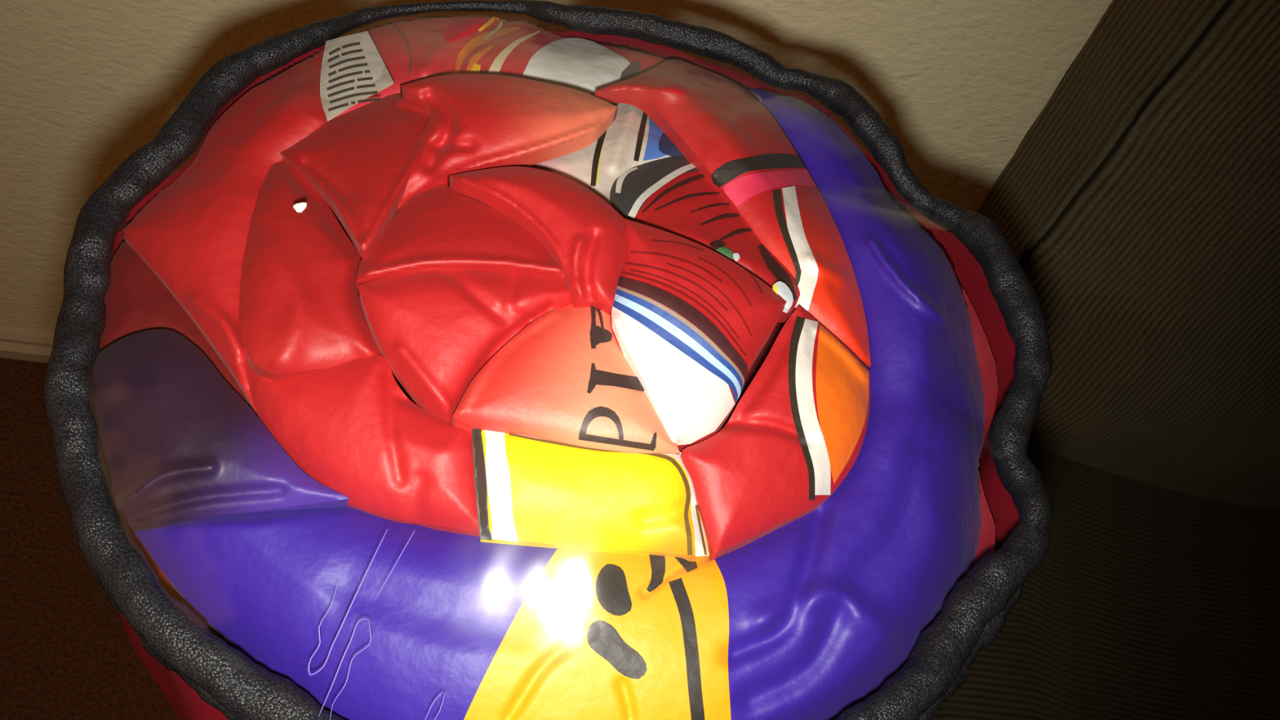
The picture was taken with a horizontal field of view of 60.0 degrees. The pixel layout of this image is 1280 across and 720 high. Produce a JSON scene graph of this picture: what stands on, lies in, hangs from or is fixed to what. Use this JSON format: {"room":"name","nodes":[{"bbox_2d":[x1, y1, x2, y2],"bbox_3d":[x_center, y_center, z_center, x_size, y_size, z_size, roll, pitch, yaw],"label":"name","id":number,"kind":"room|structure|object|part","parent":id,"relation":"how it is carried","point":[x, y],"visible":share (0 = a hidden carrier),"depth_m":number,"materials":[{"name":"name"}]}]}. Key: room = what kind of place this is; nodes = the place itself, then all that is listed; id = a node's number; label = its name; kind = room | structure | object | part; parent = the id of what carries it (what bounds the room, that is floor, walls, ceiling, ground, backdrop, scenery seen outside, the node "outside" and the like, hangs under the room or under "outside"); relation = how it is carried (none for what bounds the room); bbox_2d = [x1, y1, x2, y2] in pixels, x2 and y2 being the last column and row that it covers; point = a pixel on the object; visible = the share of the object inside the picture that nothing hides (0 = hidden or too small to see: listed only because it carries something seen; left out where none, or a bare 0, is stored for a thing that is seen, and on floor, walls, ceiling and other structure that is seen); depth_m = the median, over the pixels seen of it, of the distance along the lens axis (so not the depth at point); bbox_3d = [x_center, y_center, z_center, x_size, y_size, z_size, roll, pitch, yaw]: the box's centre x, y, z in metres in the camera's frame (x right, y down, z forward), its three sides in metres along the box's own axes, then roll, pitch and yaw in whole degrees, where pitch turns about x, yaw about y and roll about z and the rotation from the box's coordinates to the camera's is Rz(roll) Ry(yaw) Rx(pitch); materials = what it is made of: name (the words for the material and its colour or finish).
{"room":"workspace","nodes":[
{"label":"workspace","id":0,"kind":"room"},
{"bbox_2d":[0,358,179,719],"bbox_3d":[-0.184,1.173,0.410,4.400,0.100,2.756,7,60,-6],"label":"floor","id":1,"kind":"structure","parent":0,"point":[66,652],"depth_m":0.86,"materials":[{"name":"brown carpet"}]},
{"bbox_2d":[43,0,1053,719],"bbox_3d":[-0.061,0.141,0.554,0.286,0.690,0.286,33,61,9],"label":"basket","id":2,"kind":"object","parent":1,"relation":"on","point":[202,677],"visible":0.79,"depth_m":0.28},
{"bbox_2d":[92,14,998,719],"bbox_3d":[-0.016,-0.006,0.295,0.249,0.077,0.235,7,60,-6],"label":"sleeping bag","id":3,"kind":"object","parent":2,"relation":"on","point":[672,408],"visible":1,"depth_m":0.26,"materials":[{"name":"red plastic"}]},
{"bbox_2d":[293,202,306,212],"bbox_3d":[-0.083,-0.037,0.270,0.003,0.001,0.003,10,60,-4],"label":"lint fleck","id":4,"kind":"object","parent":3,"relation":"on","point":[299,207],"visible":1,"depth_m":0.27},
{"bbox_2d":[326,41,380,111],"bbox_3d":[-0.082,-0.080,0.310,0.014,0.012,0.033,-11,63,-15],"label":"print","id":5,"kind":"object","parent":3,"relation":"on","point":[353,68],"depth_m":0.31},
{"bbox_2d":[391,22,411,75],"bbox_3d":[-0.070,-0.093,0.330,0.002,0.014,0.035,-9,63,-14],"label":"print","id":6,"kind":"object","parent":3,"relation":"on","point":[401,31],"depth_m":0.33},
{"bbox_2d":[470,62,480,73],"bbox_3d":[-0.047,-0.084,0.320,0.003,0.001,0.005,15,60,-1],"label":"print","id":7,"kind":"object","parent":3,"relation":"on","point":[475,68],"depth_m":0.32},
{"bbox_2d":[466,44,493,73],"bbox_3d":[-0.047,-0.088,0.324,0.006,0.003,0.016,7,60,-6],"label":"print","id":8,"kind":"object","parent":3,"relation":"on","point":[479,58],"depth_m":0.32},
{"bbox_2d":[471,428,492,540],"bbox_3d":[-0.036,0.027,0.248,0.003,0.009,0.026,-4,62,-12],"label":"print","id":9,"kind":"object","parent":3,"relation":"on","point":[481,438],"depth_m":0.25},
{"bbox_2d":[454,26,519,74],"bbox_3d":[-0.046,-0.093,0.333,0.017,0.011,0.033,7,60,-6],"label":"print","id":10,"kind":"object","parent":3,"relation":"on","point":[477,50],"depth_m":0.33},
{"bbox_2d":[478,16,499,31],"bbox_3d":[-0.048,-0.104,0.347,0.003,0.013,0.017,26,60,5],"label":"print","id":11,"kind":"object","parent":3,"relation":"on","point":[486,24],"depth_m":0.35},
{"bbox_2d":[484,18,504,39],"bbox_3d":[-0.045,-0.102,0.345,0.002,0.013,0.021,17,60,0],"label":"print","id":12,"kind":"object","parent":3,"relation":"on","point":[494,28],"depth_m":0.34},
{"bbox_2d":[484,430,517,542],"bbox_3d":[-0.032,0.027,0.248,0.006,0.010,0.026,-5,62,-13],"label":"print","id":13,"kind":"object","parent":3,"relation":"on","point":[500,446],"depth_m":0.25},
{"bbox_2d":[487,30,540,75],"bbox_3d":[-0.038,-0.093,0.333,0.004,0.012,0.034,22,60,3],"label":"print","id":14,"kind":"object","parent":3,"relation":"on","point":[509,52],"depth_m":0.33},
{"bbox_2d":[522,37,630,93],"bbox_3d":[-0.017,-0.088,0.336,0.026,0.015,0.037,25,60,5],"label":"print","id":15,"kind":"object","parent":3,"relation":"on","point":[584,65],"depth_m":0.33},
{"bbox_2d":[463,547,730,719],"bbox_3d":[-0.007,0.070,0.254,0.067,0.037,0.054,7,60,-6],"label":"print","id":16,"kind":"object","parent":3,"relation":"on","point":[550,633],"depth_m":0.24},
{"bbox_2d":[590,130,606,186],"bbox_3d":[-0.011,-0.059,0.307,0.005,0.010,0.035,7,60,-6],"label":"print","id":17,"kind":"object","parent":3,"relation":"on","point":[597,138],"depth_m":0.30},
{"bbox_2d":[595,146,602,184],"bbox_3d":[-0.011,-0.057,0.304,0.001,0.006,0.027,10,60,-4],"label":"print","id":18,"kind":"object","parent":3,"relation":"on","point":[598,149],"depth_m":0.30},
{"bbox_2d":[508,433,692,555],"bbox_3d":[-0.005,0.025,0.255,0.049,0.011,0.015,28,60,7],"label":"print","id":19,"kind":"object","parent":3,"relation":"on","point":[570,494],"depth_m":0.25},
{"bbox_2d":[513,433,708,556],"bbox_3d":[-0.007,0.030,0.253,0.049,0.011,0.023,7,60,-6],"label":"print","id":20,"kind":"object","parent":3,"relation":"on","point":[575,495],"depth_m":0.25},
{"bbox_2d":[595,564,631,616],"bbox_3d":[-0.006,0.051,0.245,0.008,0.002,0.012,7,60,-6],"label":"print","id":21,"kind":"object","parent":3,"relation":"on","point":[613,581],"depth_m":0.24},
{"bbox_2d":[586,620,647,679],"bbox_3d":[-0.005,0.063,0.239,0.015,0.003,0.006,40,62,13],"label":"print","id":22,"kind":"object","parent":3,"relation":"on","point":[616,649],"depth_m":0.24},
{"bbox_2d":[615,167,637,193],"bbox_3d":[-0.004,-0.049,0.300,0.003,0.004,0.014,25,60,5],"label":"print","id":23,"kind":"object","parent":3,"relation":"on","point":[626,178],"depth_m":0.30},
{"bbox_2d":[620,61,640,81],"bbox_3d":[-0.002,-0.088,0.337,0.004,0.005,0.015,26,60,5],"label":"print","id":24,"kind":"object","parent":3,"relation":"on","point":[630,71],"depth_m":0.34},
{"bbox_2d":[633,111,647,161],"bbox_3d":[0.000,-0.064,0.315,0.002,0.008,0.026,12,60,-3],"label":"print","id":25,"kind":"object","parent":3,"relation":"on","point":[640,118],"depth_m":0.31},
{"bbox_2d":[609,155,698,220],"bbox_3d":[0.006,-0.048,0.303,0.030,0.011,0.036,7,60,-6],"label":"print","id":26,"kind":"object","parent":3,"relation":"on","point":[642,188],"depth_m":0.30},
{"bbox_2d":[643,118,666,160],"bbox_3d":[0.006,-0.063,0.316,0.010,0.007,0.023,7,60,-6],"label":"print","id":27,"kind":"object","parent":3,"relation":"on","point":[655,130],"depth_m":0.31},
{"bbox_2d":[646,554,665,592],"bbox_3d":[0.004,0.047,0.252,0.004,0.005,0.013,7,60,-6],"label":"print","id":28,"kind":"object","parent":3,"relation":"on","point":[655,563],"depth_m":0.25},
{"bbox_2d":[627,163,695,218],"bbox_3d":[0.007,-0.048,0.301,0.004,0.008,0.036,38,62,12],"label":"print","id":29,"kind":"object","parent":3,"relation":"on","point":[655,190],"depth_m":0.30},
{"bbox_2d":[658,133,683,156],"bbox_3d":[0.009,-0.060,0.313,0.009,0.003,0.012,-38,73,-26],"label":"print","id":30,"kind":"object","parent":3,"relation":"on","point":[670,144],"depth_m":0.31},
{"bbox_2d":[611,306,734,444],"bbox_3d":[0.003,0.004,0.259,0.038,0.012,0.019,35,61,10],"label":"print","id":31,"kind":"object","parent":3,"relation":"on","point":[673,367],"depth_m":0.26},
{"bbox_2d":[642,173,705,213],"bbox_3d":[0.010,-0.046,0.300,0.030,0.006,0.003,-38,73,-26],"label":"print","id":32,"kind":"object","parent":3,"relation":"on","point":[661,193],"depth_m":0.30},
{"bbox_2d":[630,251,721,282],"bbox_3d":[0.009,-0.024,0.269,0.024,0.002,0.003,18,60,1],"label":"print","id":33,"kind":"object","parent":3,"relation":"on","point":[645,266],"depth_m":0.27},
{"bbox_2d":[625,262,728,311],"bbox_3d":[0.009,-0.019,0.266,0.028,0.004,0.003,27,60,6],"label":"print","id":34,"kind":"object","parent":3,"relation":"on","point":[649,286],"depth_m":0.27},
{"bbox_2d":[650,240,703,250],"bbox_3d":[0.009,-0.029,0.274,0.014,0.003,0.002,4,60,-8],"label":"print","id":35,"kind":"object","parent":3,"relation":"on","point":[655,245],"depth_m":0.27},
{"bbox_2d":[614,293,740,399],"bbox_3d":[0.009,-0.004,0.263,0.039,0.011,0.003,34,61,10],"label":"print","id":36,"kind":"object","parent":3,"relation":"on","point":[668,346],"depth_m":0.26},
{"bbox_2d":[613,288,743,402],"bbox_3d":[0.009,-0.005,0.263,0.034,0.011,0.024,7,60,-6],"label":"print","id":37,"kind":"object","parent":3,"relation":"on","point":[670,345],"depth_m":0.26},
{"bbox_2d":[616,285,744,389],"bbox_3d":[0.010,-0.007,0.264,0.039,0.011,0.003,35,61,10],"label":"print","id":38,"kind":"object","parent":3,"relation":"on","point":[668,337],"depth_m":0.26},
{"bbox_2d":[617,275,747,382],"bbox_3d":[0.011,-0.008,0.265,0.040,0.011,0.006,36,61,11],"label":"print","id":39,"kind":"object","parent":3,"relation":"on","point":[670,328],"depth_m":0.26},
{"bbox_2d":[621,271,746,355],"bbox_3d":[0.011,-0.013,0.265,0.036,0.006,0.003,32,61,9],"label":"print","id":40,"kind":"object","parent":3,"relation":"on","point":[664,313],"depth_m":0.26},
{"bbox_2d":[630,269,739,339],"bbox_3d":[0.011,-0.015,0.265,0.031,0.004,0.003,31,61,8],"label":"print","id":41,"kind":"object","parent":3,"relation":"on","point":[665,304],"depth_m":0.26},
{"bbox_2d":[674,556,697,572],"bbox_3d":[0.011,0.046,0.257,0.005,0.005,0.007,-29,69,-23],"label":"print","id":42,"kind":"object","parent":3,"relation":"on","point":[682,564],"depth_m":0.26},
{"bbox_2d":[668,577,704,719],"bbox_3d":[0.010,0.072,0.251,0.005,0.027,0.038,-9,63,-14],"label":"print","id":43,"kind":"object","parent":3,"relation":"on","point":[686,595],"depth_m":0.24},
{"bbox_2d":[654,191,719,210],"bbox_3d":[0.013,-0.043,0.297,0.024,0.005,0.002,-23,67,-21],"label":"print","id":44,"kind":"object","parent":3,"relation":"on","point":[664,201],"depth_m":0.30},
{"bbox_2d":[695,504,706,555],"bbox_3d":[0.014,0.039,0.255,0.001,0.004,0.011,-10,63,-15],"label":"print","id":45,"kind":"object","parent":3,"relation":"on","point":[700,509],"depth_m":0.25},
{"bbox_2d":[666,262,752,336],"bbox_3d":[0.018,-0.015,0.267,0.026,0.005,0.004,36,61,11],"label":"print","id":46,"kind":"object","parent":3,"relation":"on","point":[704,299],"depth_m":0.27},
{"bbox_2d":[689,203,729,213],"bbox_3d":[0.020,-0.041,0.298,0.017,0.005,0.001,-22,67,-20],"label":"print","id":47,"kind":"object","parent":3,"relation":"on","point":[694,207],"depth_m":0.30},
{"bbox_2d":[709,240,725,248],"bbox_3d":[0.020,-0.030,0.286,0.004,0.001,0.003,-21,66,-20],"label":"print","id":48,"kind":"object","parent":3,"relation":"on","point":[713,244],"depth_m":0.29},
{"bbox_2d":[699,213,739,225],"bbox_3d":[0.022,-0.038,0.296,0.017,0.005,0.002,-24,67,-21],"label":"print","id":49,"kind":"object","parent":3,"relation":"on","point":[705,219],"depth_m":0.29},
{"bbox_2d":[715,247,733,259],"bbox_3d":[0.022,-0.027,0.284,0.005,0.001,0.003,41,62,13],"label":"print","id":50,"kind":"object","parent":3,"relation":"on","point":[722,253],"depth_m":0.28},
{"bbox_2d":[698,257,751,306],"bbox_3d":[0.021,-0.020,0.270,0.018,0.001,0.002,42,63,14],"label":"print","id":51,"kind":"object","parent":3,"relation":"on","point":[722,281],"depth_m":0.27},
{"bbox_2d":[733,253,739,261],"bbox_3d":[0.025,-0.026,0.284,0.002,0.001,0.003,2,61,-9],"label":"print","id":52,"kind":"object","parent":3,"relation":"on","point":[735,255],"depth_m":0.28},
{"bbox_2d":[720,227,752,240],"bbox_3d":[0.026,-0.034,0.293,0.015,0.006,0.002,-30,70,-23],"label":"print","id":53,"kind":"object","parent":3,"relation":"on","point":[726,233],"depth_m":0.29},
{"bbox_2d":[745,269,763,293],"bbox_3d":[0.021,-0.025,0.277,0.025,0.002,0.005,37,62,12],"label":"print","id":54,"kind":"object","parent":3,"relation":"on","point":[753,277],"depth_m":0.28},
{"bbox_2d":[711,153,805,186],"bbox_3d":[0.034,-0.053,0.312,0.040,0.019,0.006,-30,70,-23],"label":"print","id":55,"kind":"object","parent":3,"relation":"on","point":[727,170],"depth_m":0.30},
{"bbox_2d":[723,168,814,206],"bbox_3d":[0.038,-0.049,0.311,0.037,0.018,0.007,-31,70,-23],"label":"print","id":56,"kind":"object","parent":3,"relation":"on","point":[741,187],"depth_m":0.30},
{"bbox_2d":[758,244,796,300],"bbox_3d":[0.036,-0.023,0.288,0.005,0.003,0.019,-26,68,-22],"label":"print","id":57,"kind":"object","parent":3,"relation":"on","point":[777,263],"depth_m":0.29},
{"bbox_2d":[773,283,784,306],"bbox_3d":[0.034,-0.016,0.277,0.002,0.001,0.007,-12,64,-16],"label":"print","id":58,"kind":"object","parent":3,"relation":"on","point":[778,288],"depth_m":0.28},
{"bbox_2d":[772,189,800,286],"bbox_3d":[0.039,-0.032,0.294,0.004,0.004,0.034,-2,61,-11],"label":"print","id":59,"kind":"object","parent":3,"relation":"on","point":[786,203],"depth_m":0.29},
{"bbox_2d":[782,186,818,311],"bbox_3d":[0.043,-0.032,0.296,0.007,0.008,0.044,4,60,-8],"label":"print","id":60,"kind":"object","parent":3,"relation":"on","point":[800,204],"depth_m":0.29},
{"bbox_2d":[788,316,814,500],"bbox_3d":[0.038,0.010,0.271,0.007,0.012,0.047,3,61,-8],"label":"print","id":61,"kind":"object","parent":3,"relation":"on","point":[801,329],"depth_m":0.27},
{"bbox_2d":[795,319,831,494],"bbox_3d":[0.041,0.011,0.273,0.011,0.015,0.046,2,61,-9],"label":"print","id":62,"kind":"object","parent":3,"relation":"on","point":[812,336],"depth_m":0.27},
{"bbox_2d":[815,324,869,483],"bbox_3d":[0.051,0.010,0.276,0.018,0.012,0.041,7,60,-6],"label":"print","id":63,"kind":"object","parent":3,"relation":"on","point":[842,350],"depth_m":0.28},
{"bbox_3d":[-0.013,-0.015,0.277,0.252,0.045,0.238,7,60,-6],"label":"clear panel","id":64,"kind":"part","parent":2,"relation":"part of","materials":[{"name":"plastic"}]},
{"bbox_2d":[930,0,1279,719],"bbox_3d":[0.656,0.307,0.523,0.986,0.794,0.848,7,60,-6],"label":"sofa","id":65,"kind":"object","parent":1,"relation":"on","point":[1140,208],"visible":0.55,"depth_m":0.68,"materials":[{"name":"brown fabric"}]},
{"bbox_3d":[0.221,-0.088,0.662,0.009,0.750,0.071,8,60,-5],"label":"panel","id":66,"kind":"part","parent":65,"relation":"part of","materials":[{"name":"brown fabric"}]},
{"bbox_2d":[930,440,1279,719],"bbox_3d":[0.615,0.459,0.725,0.982,0.226,0.781,7,60,-6],"label":"seat cushion","id":67,"kind":"object","parent":65,"relation":"on","point":[1154,594],"depth_m":0.79,"materials":[{"name":"brown fabric"}]},
{"bbox_2d":[1017,0,1279,511],"bbox_3d":[0.694,-0.016,0.702,0.952,0.750,0.100,7,60,-6],"label":"cushion","id":68,"kind":"object","parent":65,"relation":"on","point":[1148,178],"depth_m":0.63,"materials":[{"name":"brown fabric"}]},
{"bbox_2d":[0,0,1112,333],"bbox_3d":[0.071,-0.584,-0.007,4.400,2.400,0.100,7,60,-6],"label":"wall","id":69,"kind":"structure","parent":0,"point":[85,85],"depth_m":0.63,"materials":[{"name":"beige paint"}]},
{"bbox_2d":[0,328,53,363],"bbox_3d":[-1.059,-0.076,0.886,2.470,0.034,0.012,7,60,-6],"label":"baseboard","id":70,"kind":"structure","parent":69,"relation":"attached to","point":[15,344],"depth_m":0.94,"materials":[{"name":"beige paint"}]}
]}

